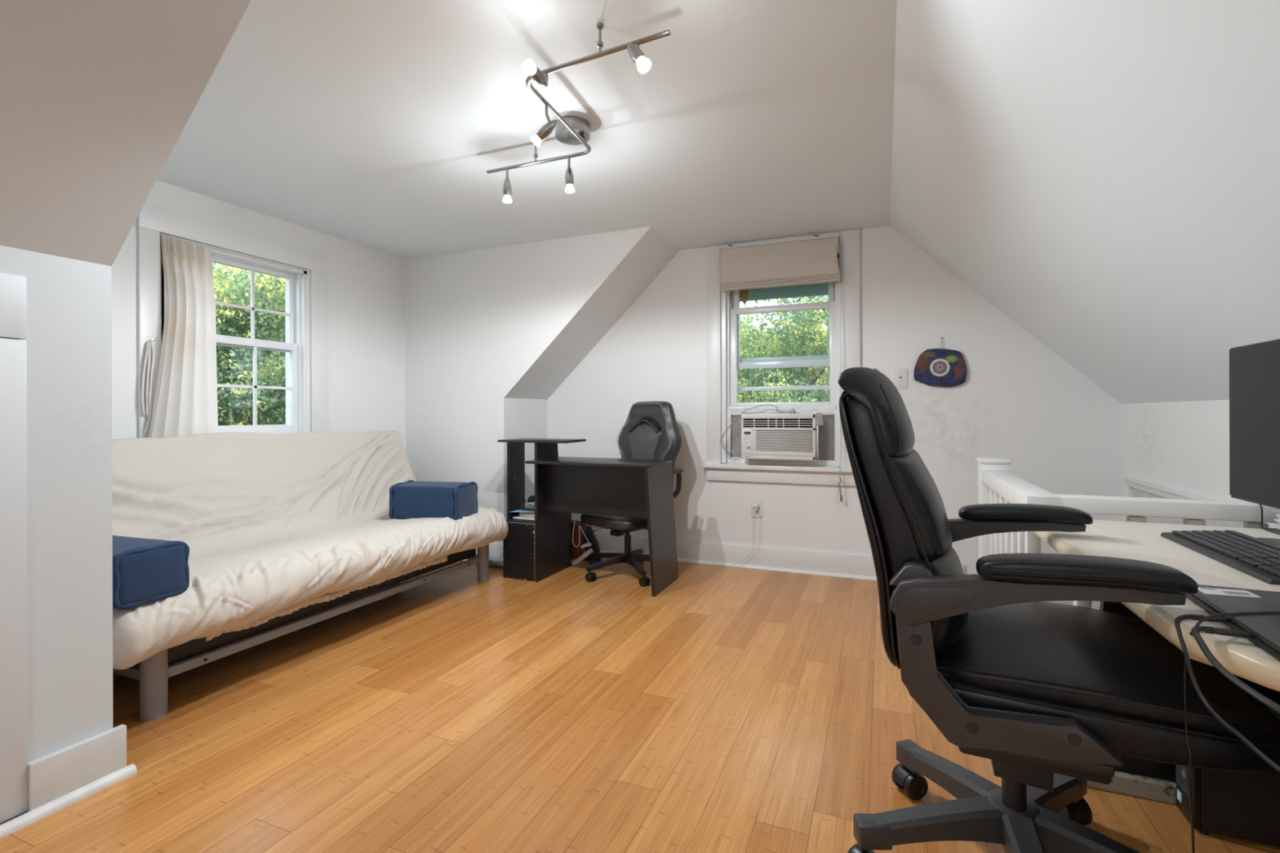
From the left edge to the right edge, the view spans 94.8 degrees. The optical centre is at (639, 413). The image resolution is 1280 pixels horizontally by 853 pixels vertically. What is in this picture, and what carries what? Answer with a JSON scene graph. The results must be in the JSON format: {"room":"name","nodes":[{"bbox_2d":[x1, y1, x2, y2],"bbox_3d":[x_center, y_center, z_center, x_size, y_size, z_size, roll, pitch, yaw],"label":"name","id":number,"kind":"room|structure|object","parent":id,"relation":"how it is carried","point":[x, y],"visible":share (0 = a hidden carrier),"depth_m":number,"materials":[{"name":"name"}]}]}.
{"room":"home office","nodes":[
{"label":"home office","id":0,"kind":"room"},
{"bbox_2d":[0,0,250,825],"bbox_3d":[-2.540,-0.102,0.105,2.228,2.220,3.645,0,0,23],"label":"wall","id":1,"kind":"structure","parent":0,"point":[97,96],"depth_m":1.48,"materials":[{"name":"paint"}]},
{"bbox_2d":[0,272,27,822],"bbox_3d":[-1.746,0.323,0.950,0.024,1.326,1.115,0,0,23],"label":"door","id":2,"kind":"structure","parent":1,"relation":"in","point":[13,414],"depth_m":1.44,"materials":[{"name":"paint"}]},
{"bbox_2d":[0,763,137,838],"bbox_3d":[-2.104,0.996,-0.002,0.021,0.021,3.580,0,0,23],"label":"trim","id":3,"kind":"structure","parent":1,"relation":"attached to","point":[15,824],"depth_m":1.51,"materials":[{"name":"white paint"}]},
{"bbox_2d":[26,724,126,813],"bbox_3d":[-1.482,0.937,1.554,0.022,0.135,0.202,0,0,23],"label":"baseboard","id":4,"kind":"structure","parent":1,"relation":"attached to","point":[51,776],"depth_m":1.54,"materials":[{"name":"paint"}]},
{"bbox_2d":[111,180,405,451],"bbox_3d":[-2.212,-0.078,3.200,0.160,2.170,2.425,0,0,23],"label":"wall","id":5,"kind":"structure","parent":0,"point":[366,286],"depth_m":3.72,"materials":[{"name":"paint"}]},
{"bbox_2d":[136,203,329,438],"bbox_3d":[-2.196,-0.346,3.208,0.186,1.265,1.008,0,0,23],"label":"window","id":6,"kind":"structure","parent":5,"relation":"in","point":[152,221],"depth_m":3.31,"materials":[{"name":"paint"}]},
{"bbox_2d":[141,337,155,431],"bbox_3d":[-2.282,-0.135,2.731,0.032,0.436,0.055,0,0,23],"label":"tieback","id":7,"kind":"object","parent":6,"relation":"hanging from","point":[148,395],"visible":1,"depth_m":2.73,"materials":[{"name":"beige fabric"}]},
{"bbox_2d":[148,233,307,437],"bbox_3d":[-2.116,-0.242,3.100,0.077,1.233,0.857,0,0,23],"label":"curtain","id":8,"kind":"object","parent":6,"relation":"hanging from","point":[185,400],"visible":0.82,"depth_m":2.88,"materials":[{"name":"beige fabric"}]},
{"bbox_2d":[156,0,897,259],"bbox_3d":[-1.360,-1.166,1.251,3.535,0.100,6.670,0,0,23],"label":"ceiling","id":9,"kind":"structure","parent":0,"point":[377,125],"depth_m":2.23,"materials":[{"name":"paint"}]},
{"bbox_2d":[486,22,671,203],"bbox_3d":[-0.285,-1.004,2.031,0.374,0.230,1.169,0,0,-21],"label":"track light","id":10,"kind":"object","parent":9,"relation":"attached to","point":[569,130],"visible":1,"depth_m":1.96,"materials":[{"name":"silver metal"}]},
{"bbox_2d":[404,226,679,543],"bbox_3d":[-0.840,-0.107,4.214,2.217,2.220,0.600,0,0,23],"label":"wall","id":11,"kind":"structure","parent":0,"point":[491,334],"depth_m":3.99,"materials":[{"name":"paint"}]},
{"bbox_2d":[460,542,502,561],"bbox_3d":[-1.304,0.935,4.064,0.850,0.139,0.036,0,0,23],"label":"baseboard","id":12,"kind":"structure","parent":11,"relation":"attached to","point":[495,549],"depth_m":3.92,"materials":[{"name":"paint"}]},
{"bbox_2d":[0,551,1279,852],"bbox_3d":[-0.736,1.062,1.022,4.650,0.120,6.520,0,0,23],"label":"floor","id":13,"kind":"structure","parent":0,"point":[725,709],"depth_m":1.86,"materials":[{"name":"brown wood"}]},
{"bbox_2d":[111,430,508,721],"bbox_3d":[-1.593,0.547,2.830,1.059,0.916,2.035,0,0,23],"label":"futon","id":14,"kind":"object","parent":13,"relation":"on","point":[277,529],"visible":0.82,"depth_m":2.61,"materials":[{"name":"beige fabric"}]},
{"bbox_2d":[112,535,189,609],"bbox_3d":[-1.699,0.494,1.884,0.430,0.178,0.219,0,0,19],"label":"cushion","id":15,"kind":"object","parent":14,"relation":"on","point":[144,571],"visible":0.54,"depth_m":1.81,"materials":[{"name":"blue fabric"}]},
{"bbox_2d":[388,480,478,519],"bbox_3d":[-1.148,0.482,3.287,0.410,0.202,0.266,0,0,11],"label":"cushion","id":16,"kind":"object","parent":14,"relation":"on","point":[411,499],"visible":0.95,"depth_m":3.18,"materials":[{"name":"blue fabric"}]},
{"bbox_2d":[476,557,502,568],"bbox_3d":[-0.949,0.973,3.860,0.280,0.062,0.059,0,0,23],"label":"roll","id":17,"kind":"object","parent":13,"relation":"on","point":[493,562],"visible":0.34,"depth_m":3.83,"materials":[{"name":"white paper"}]},
{"bbox_2d":[571,520,586,559],"bbox_3d":[-0.429,0.847,3.969,0.129,0.248,0.092,0,0,23],"label":"bag","id":18,"kind":"object","parent":13,"relation":"on","point":[576,552],"visible":0.62,"depth_m":3.93,"materials":[{"name":"fabric"}]},
{"bbox_2d":[571,513,593,564],"bbox_3d":[-0.387,0.826,3.895,0.154,0.374,0.064,0,0,23],"label":"power strip","id":19,"kind":"object","parent":13,"relation":"on","point":[584,556],"visible":0.97,"depth_m":3.88,"materials":[{"name":"white plastic"}]},
{"bbox_2d":[497,438,678,596],"bbox_3d":[-0.324,0.578,3.548,1.013,0.846,0.517,0,0,23],"label":"desk","id":20,"kind":"object","parent":13,"relation":"on","point":[538,549],"visible":0.95,"depth_m":3.51,"materials":[{"name":"laminate"}]},
{"bbox_2d":[505,519,534,524],"bbox_3d":[-0.657,0.657,3.740,0.230,0.015,0.397,0,0,23],"label":"shelf","id":21,"kind":"object","parent":20,"relation":"attached to","point":[510,522],"depth_m":3.56,"materials":[{"name":"black laminate"}]},
{"bbox_2d":[497,438,586,443],"bbox_3d":[-0.599,0.163,3.606,0.463,0.014,0.270,0,0,23],"label":"shelf","id":22,"kind":"object","parent":20,"relation":"attached to","point":[515,440],"depth_m":3.53,"materials":[{"name":"black laminate"}]},
{"bbox_3d":[-0.662,0.647,3.695,0.190,0.003,0.225,0,0,23],"label":"flat book","id":23,"kind":"object","parent":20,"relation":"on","visible":0},
{"bbox_2d":[512,515,534,519],"bbox_3d":[-0.664,0.640,3.693,0.173,0.010,0.210,0,0,23],"label":"flat book","id":24,"kind":"object","parent":23,"relation":"on","point":[516,517],"visible":0.25,"depth_m":3.60,"materials":[{"name":"white paper"}]},
{"bbox_2d":[519,511,534,518],"bbox_3d":[-0.643,0.619,3.687,0.140,0.032,0.195,0,0,23],"label":"book","id":25,"kind":"object","parent":24,"relation":"on","point":[522,514],"visible":0.24,"depth_m":3.60,"materials":[{"name":"beige paper"}]},
{"bbox_2d":[511,506,534,512],"bbox_3d":[-0.671,0.598,3.685,0.188,0.009,0.230,0,0,23],"label":"paper sheet","id":26,"kind":"object","parent":25,"relation":"on","point":[518,510],"visible":0.3,"depth_m":3.63,"materials":[{"name":"blue paper"}]},
{"bbox_2d":[520,495,534,511],"bbox_3d":[-0.666,0.551,3.670,0.173,0.086,0.132,0,0,23],"label":"headphones","id":27,"kind":"object","parent":26,"relation":"on","point":[531,500],"visible":0.62,"depth_m":3.65,"materials":[{"name":"black plastic"}]},
{"bbox_2d":[527,495,534,502],"bbox_3d":[-0.667,0.546,3.701,0.076,0.064,0.076,0,0,23],"label":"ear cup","id":28,"kind":"object","parent":27,"relation":"on","point":[531,499],"depth_m":3.69,"materials":[{"name":"black plastic"}]},
{"bbox_2d":[584,524,601,561],"bbox_3d":[-0.321,0.881,4.011,0.125,0.240,0.040,0,0,23],"label":"bag","id":29,"kind":"object","parent":13,"relation":"on","point":[591,537],"visible":0.79,"depth_m":4.00,"materials":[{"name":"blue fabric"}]},
{"bbox_2d":[580,401,683,586],"bbox_3d":[-0.085,0.459,3.679,0.646,1.083,0.569,0,0,43],"label":"gaming chair","id":30,"kind":"object","parent":13,"relation":"on","point":[651,430],"visible":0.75,"depth_m":3.70,"materials":[{"name":"black leather"}]},
{"bbox_2d":[837,367,1279,852],"bbox_3d":[0.792,0.449,1.223,0.676,1.098,0.682,0,0,26],"label":"office chair","id":31,"kind":"object","parent":13,"relation":"on","point":[1051,694],"visible":1,"depth_m":1.06,"materials":[{"name":"black leather"}]},
{"bbox_2d":[884,448,952,560],"bbox_3d":[0.615,0.174,1.305,0.132,0.204,0.483,0,0,26],"label":"cushion","id":32,"kind":"object","parent":31,"relation":"on","point":[917,527],"depth_m":1.10,"materials":[{"name":"black leather"}]},
{"bbox_2d":[924,546,968,658],"bbox_3d":[0.650,0.373,1.288,0.113,0.220,0.470,0,0,26],"label":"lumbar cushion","id":33,"kind":"object","parent":31,"relation":"on","point":[950,634],"depth_m":1.09,"materials":[{"name":"black leather"}]},
{"bbox_2d":[935,601,1279,746],"bbox_3d":[0.855,0.465,1.189,0.525,0.094,0.508,0,0,26],"label":"seat cushion","id":34,"kind":"object","parent":31,"relation":"on","point":[1114,674],"depth_m":1.01,"materials":[{"name":"black leather"}]},
{"bbox_2d":[976,457,1279,608],"bbox_3d":[1.675,0.594,2.035,0.771,0.802,0.981,0,0,23],"label":"stair railing","id":35,"kind":"object","parent":13,"relation":"on","point":[996,484],"visible":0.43,"depth_m":1.69,"materials":[{"name":"paint"}]},
{"bbox_2d":[1032,520,1279,804],"bbox_3d":[1.252,0.646,1.043,0.760,0.700,1.165,0,0,23],"label":"desk","id":36,"kind":"object","parent":13,"relation":"on","point":[1245,660],"visible":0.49,"depth_m":1.26,"materials":[{"name":"laminate"}]},
{"bbox_2d":[1183,659,1195,852],"bbox_3d":[0.832,0.665,0.806,0.038,0.664,0.176,0,0,-11],"label":"hanging cable","id":37,"kind":"object","parent":36,"relation":"hanging from","point":[1184,664],"visible":0.86,"depth_m":0.88,"materials":[{"name":"black rubber"}]},
{"bbox_2d":[1160,529,1279,584],"bbox_3d":[1.246,0.283,1.199,0.144,0.024,0.440,0,0,23],"label":"keyboard","id":38,"kind":"object","parent":36,"relation":"on","point":[1258,558],"visible":1,"depth_m":1.21,"materials":[{"name":"black plastic"}]},
{"bbox_2d":[1184,584,1279,660],"bbox_3d":[0.919,0.287,0.768,0.228,0.021,0.330,0,0,25],"label":"laptop","id":39,"kind":"object","parent":36,"relation":"on","point":[1214,599],"visible":0.9,"depth_m":0.84,"materials":[{"name":"black plastic"}]},
{"bbox_2d":[1173,614,1279,772],"bbox_3d":[0.710,0.339,0.690,0.091,0.121,0.337,0,0,27],"label":"cable","id":40,"kind":"object","parent":39,"relation":"attached to","point":[1178,620],"visible":0.98,"depth_m":0.72,"materials":[{"name":"black rubber"}]},
{"bbox_2d":[1189,611,1279,635],"bbox_3d":[0.886,0.277,0.801,0.374,0.012,0.042,0,0,-9],"label":"cable","id":41,"kind":"object","parent":39,"relation":"on","point":[1206,618],"visible":1,"depth_m":0.81,"materials":[{"name":"black rubber"}]},
{"bbox_2d":[1191,626,1279,713],"bbox_3d":[0.703,0.307,0.655,0.099,0.068,0.275,0,0,23],"label":"cable","id":42,"kind":"object","parent":39,"relation":"attached to","point":[1195,631],"visible":1,"depth_m":0.69,"materials":[{"name":"black rubber"}]},
{"bbox_2d":[1229,338,1279,546],"bbox_3d":[1.395,0.070,1.097,0.236,0.451,0.529,0,0,23],"label":"monitor","id":43,"kind":"object","parent":36,"relation":"on","point":[1254,368],"visible":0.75,"depth_m":1.29,"materials":[{"name":"black plastic"}]},
{"bbox_2d":[1257,503,1279,534],"bbox_3d":[1.580,0.264,1.472,0.011,0.063,0.272,0,0,29],"label":"cable","id":44,"kind":"object","parent":36,"relation":"on","point":[1261,508],"visible":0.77,"depth_m":1.52,"materials":[{"name":"black rubber"}]},
{"bbox_2d":[1265,514,1279,533],"bbox_3d":[1.667,0.275,1.411,0.185,0.039,0.145,0,0,23],"label":"paper stack","id":45,"kind":"object","parent":36,"relation":"on","point":[1277,526],"visible":1,"depth_m":1.49,"materials":[{"name":"white paper"}]},
{"bbox_2d":[1175,706,1279,846],"bbox_3d":[1.475,0.850,1.383,0.312,0.290,0.093,0,0,23],"label":"computer tower","id":46,"kind":"object","parent":13,"relation":"on","point":[1243,805],"visible":0.36,"depth_m":1.37,"materials":[{"name":"black plastic"}]},
{"bbox_2d":[547,226,1121,609],"bbox_3d":[0.876,1.212,3.861,3.850,4.770,0.160,0,0,23],"label":"wall","id":47,"kind":"structure","parent":0,"point":[1019,401],"depth_m":3.52,"materials":[{"name":"paint"}]},
{"bbox_2d":[729,503,760,566],"bbox_3d":[0.682,0.786,3.821,0.200,0.413,0.035,0,0,17],"label":"power cord","id":48,"kind":"object","parent":47,"relation":"attached to","point":[755,506],"visible":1,"depth_m":3.79,"materials":[{"name":"white plastic"}]},
{"bbox_2d":[751,499,762,517],"bbox_3d":[0.759,0.614,3.817,0.076,0.118,0.008,0,0,23],"label":"wall outlet","id":49,"kind":"object","parent":47,"relation":"attached to","point":[759,502],"visible":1,"depth_m":3.81,"materials":[{"name":"white plastic"}]},
{"bbox_2d":[583,533,964,580],"bbox_3d":[0.574,0.929,3.880,2.760,0.139,0.036,0,0,23],"label":"baseboard","id":50,"kind":"structure","parent":47,"relation":"attached to","point":[796,561],"depth_m":3.79,"materials":[{"name":"paint"}]},
{"bbox_2d":[702,228,860,486],"bbox_3d":[0.917,-0.341,3.812,1.008,1.560,0.215,0,0,23],"label":"window","id":51,"kind":"structure","parent":47,"relation":"in","point":[723,311],"depth_m":3.82,"materials":[{"name":"paint"}]},
{"bbox_2d":[720,404,836,466],"bbox_3d":[0.936,0.133,3.888,0.732,0.392,0.462,0,0,23],"label":"air conditioner","id":52,"kind":"object","parent":51,"relation":"in","point":[763,434],"visible":1,"depth_m":3.70,"materials":[{"name":"white plastic"}]},
{"bbox_2d":[756,431,812,452],"bbox_3d":[0.897,0.170,3.665,0.342,0.128,0.011,0,0,23],"label":"grille","id":53,"kind":"object","parent":52,"relation":"attached to","point":[766,441],"depth_m":3.66,"materials":[{"name":"white plastic"}]},
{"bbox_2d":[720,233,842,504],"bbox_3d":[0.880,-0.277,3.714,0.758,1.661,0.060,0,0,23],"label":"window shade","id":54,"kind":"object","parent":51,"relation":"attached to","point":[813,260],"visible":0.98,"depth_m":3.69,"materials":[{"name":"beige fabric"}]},
{"bbox_2d":[739,282,828,302],"bbox_3d":[1.057,-0.956,4.118,4.000,0.195,0.460,0,0,23],"label":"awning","id":55,"kind":"structure","parent":47,"relation":"attached to","point":[818,289],"depth_m":4.13,"materials":[{"name":"fabric"}]},
{"bbox_2d":[893,368,907,388],"bbox_3d":[1.544,-0.208,3.487,0.078,0.117,0.015,0,0,23],"label":"light switch","id":56,"kind":"object","parent":47,"relation":"attached to","point":[900,376],"visible":0.96,"depth_m":3.49,"materials":[{"name":"white plastic"}]},
{"bbox_2d":[913,337,967,386],"bbox_3d":[1.734,-0.300,3.400,0.274,0.291,0.029,0,0,23],"label":"wall plaque","id":57,"kind":"object","parent":47,"relation":"attached to","point":[938,367],"visible":1,"depth_m":3.39,"materials":[{"name":"blue ceramic"}]},
{"bbox_2d":[889,0,1279,404],"bbox_3d":[0.881,-0.635,0.321,1.315,1.175,6.670,0,0,23],"label":"ceiling","id":58,"kind":"structure","parent":0,"point":[1104,175],"depth_m":1.60,"materials":[{"name":"paint"}]},
{"bbox_2d":[1121,400,1248,521],"bbox_3d":[1.403,1.773,0.107,0.200,3.645,6.670,0,0,23],"label":"wall","id":59,"kind":"structure","parent":0,"point":[1184,446],"depth_m":2.48,"materials":[{"name":"paint"}]},
{"bbox_2d":[1123,477,1279,528],"bbox_3d":[2.191,0.649,2.312,0.030,0.648,1.450,0,0,23],"label":"door","id":60,"kind":"structure","parent":59,"relation":"in","point":[1134,488],"depth_m":2.59,"materials":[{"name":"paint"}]},
{"label":"outside","id":61,"kind":"structure","parent":0,"visible":0},
{"bbox_3d":[7.683,4.126,18.471,120.000,0.300,120.000,0,0,23],"label":"ground","id":62,"kind":"structure","parent":61,"visible":0},
{"bbox_2d":[213,263,267,422],"bbox_3d":[-11.661,-0.920,14.040,9.536,9.940,9.772,0,0,-42],"label":"tree","id":63,"kind":"object","parent":62,"relation":"on","point":[222,265],"visible":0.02,"depth_m":14.45,"materials":[{"name":"green plant"}]},
{"bbox_2d":[213,265,283,425],"bbox_3d":[-7.550,-0.440,14.503,6.530,8.953,7.905,0,0,4],"label":"tree","id":64,"kind":"object","parent":62,"relation":"on","point":[227,265],"visible":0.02,"depth_m":12.52,"materials":[{"name":"green plant"}]},
{"bbox_2d":[212,262,285,426],"bbox_3d":[-5.313,0.810,7.762,4.261,6.445,3.736,0,0,-1],"label":"tree","id":65,"kind":"object","parent":62,"relation":"on","point":[236,367],"visible":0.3,"depth_m":7.16,"materials":[{"name":"green plant"}]},
{"bbox_2d":[212,262,285,425],"bbox_3d":[-8.048,0.324,10.227,7.047,7.431,6.511,0,0,38],"label":"tree","id":66,"kind":"object","parent":62,"relation":"on","point":[233,268],"visible":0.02,"depth_m":9.88,"materials":[{"name":"green plant"}]},
{"bbox_2d":[737,320,794,382],"bbox_3d":[1.374,0.531,12.807,5.468,6.961,5.675,0,0,43],"label":"tree","id":67,"kind":"object","parent":62,"relation":"on","point":[744,325],"visible":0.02,"depth_m":12.72,"materials":[{"name":"green plant"}]},
{"bbox_2d":[739,302,792,356],"bbox_3d":[1.830,-0.336,18.710,8.384,8.688,7.961,0,0,41],"label":"tree","id":68,"kind":"object","parent":62,"relation":"on","point":[748,316],"visible":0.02,"depth_m":16.45,"materials":[{"name":"green plant"}]},
{"bbox_2d":[737,294,830,402],"bbox_3d":[2.228,0.958,9.554,4.196,6.102,3.806,0,0,34],"label":"tree","id":69,"kind":"object","parent":62,"relation":"on","point":[759,380],"visible":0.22,"depth_m":9.16,"materials":[{"name":"green plant"}]},
{"bbox_2d":[739,295,828,369],"bbox_3d":[4.530,-0.118,15.258,8.198,8.237,7.283,0,0,-25],"label":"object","id":70,"kind":"object","parent":62,"relation":"on","point":[784,300],"visible":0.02,"depth_m":15.18,"materials":[{"name":"white"}]},
{"bbox_2d":[740,294,830,400],"bbox_3d":[4.219,0.641,11.009,4.878,6.722,5.144,0,0,32],"label":"tree","id":71,"kind":"object","parent":62,"relation":"on","point":[821,319],"visible":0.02,"depth_m":10.55,"materials":[{"name":"green plant"}]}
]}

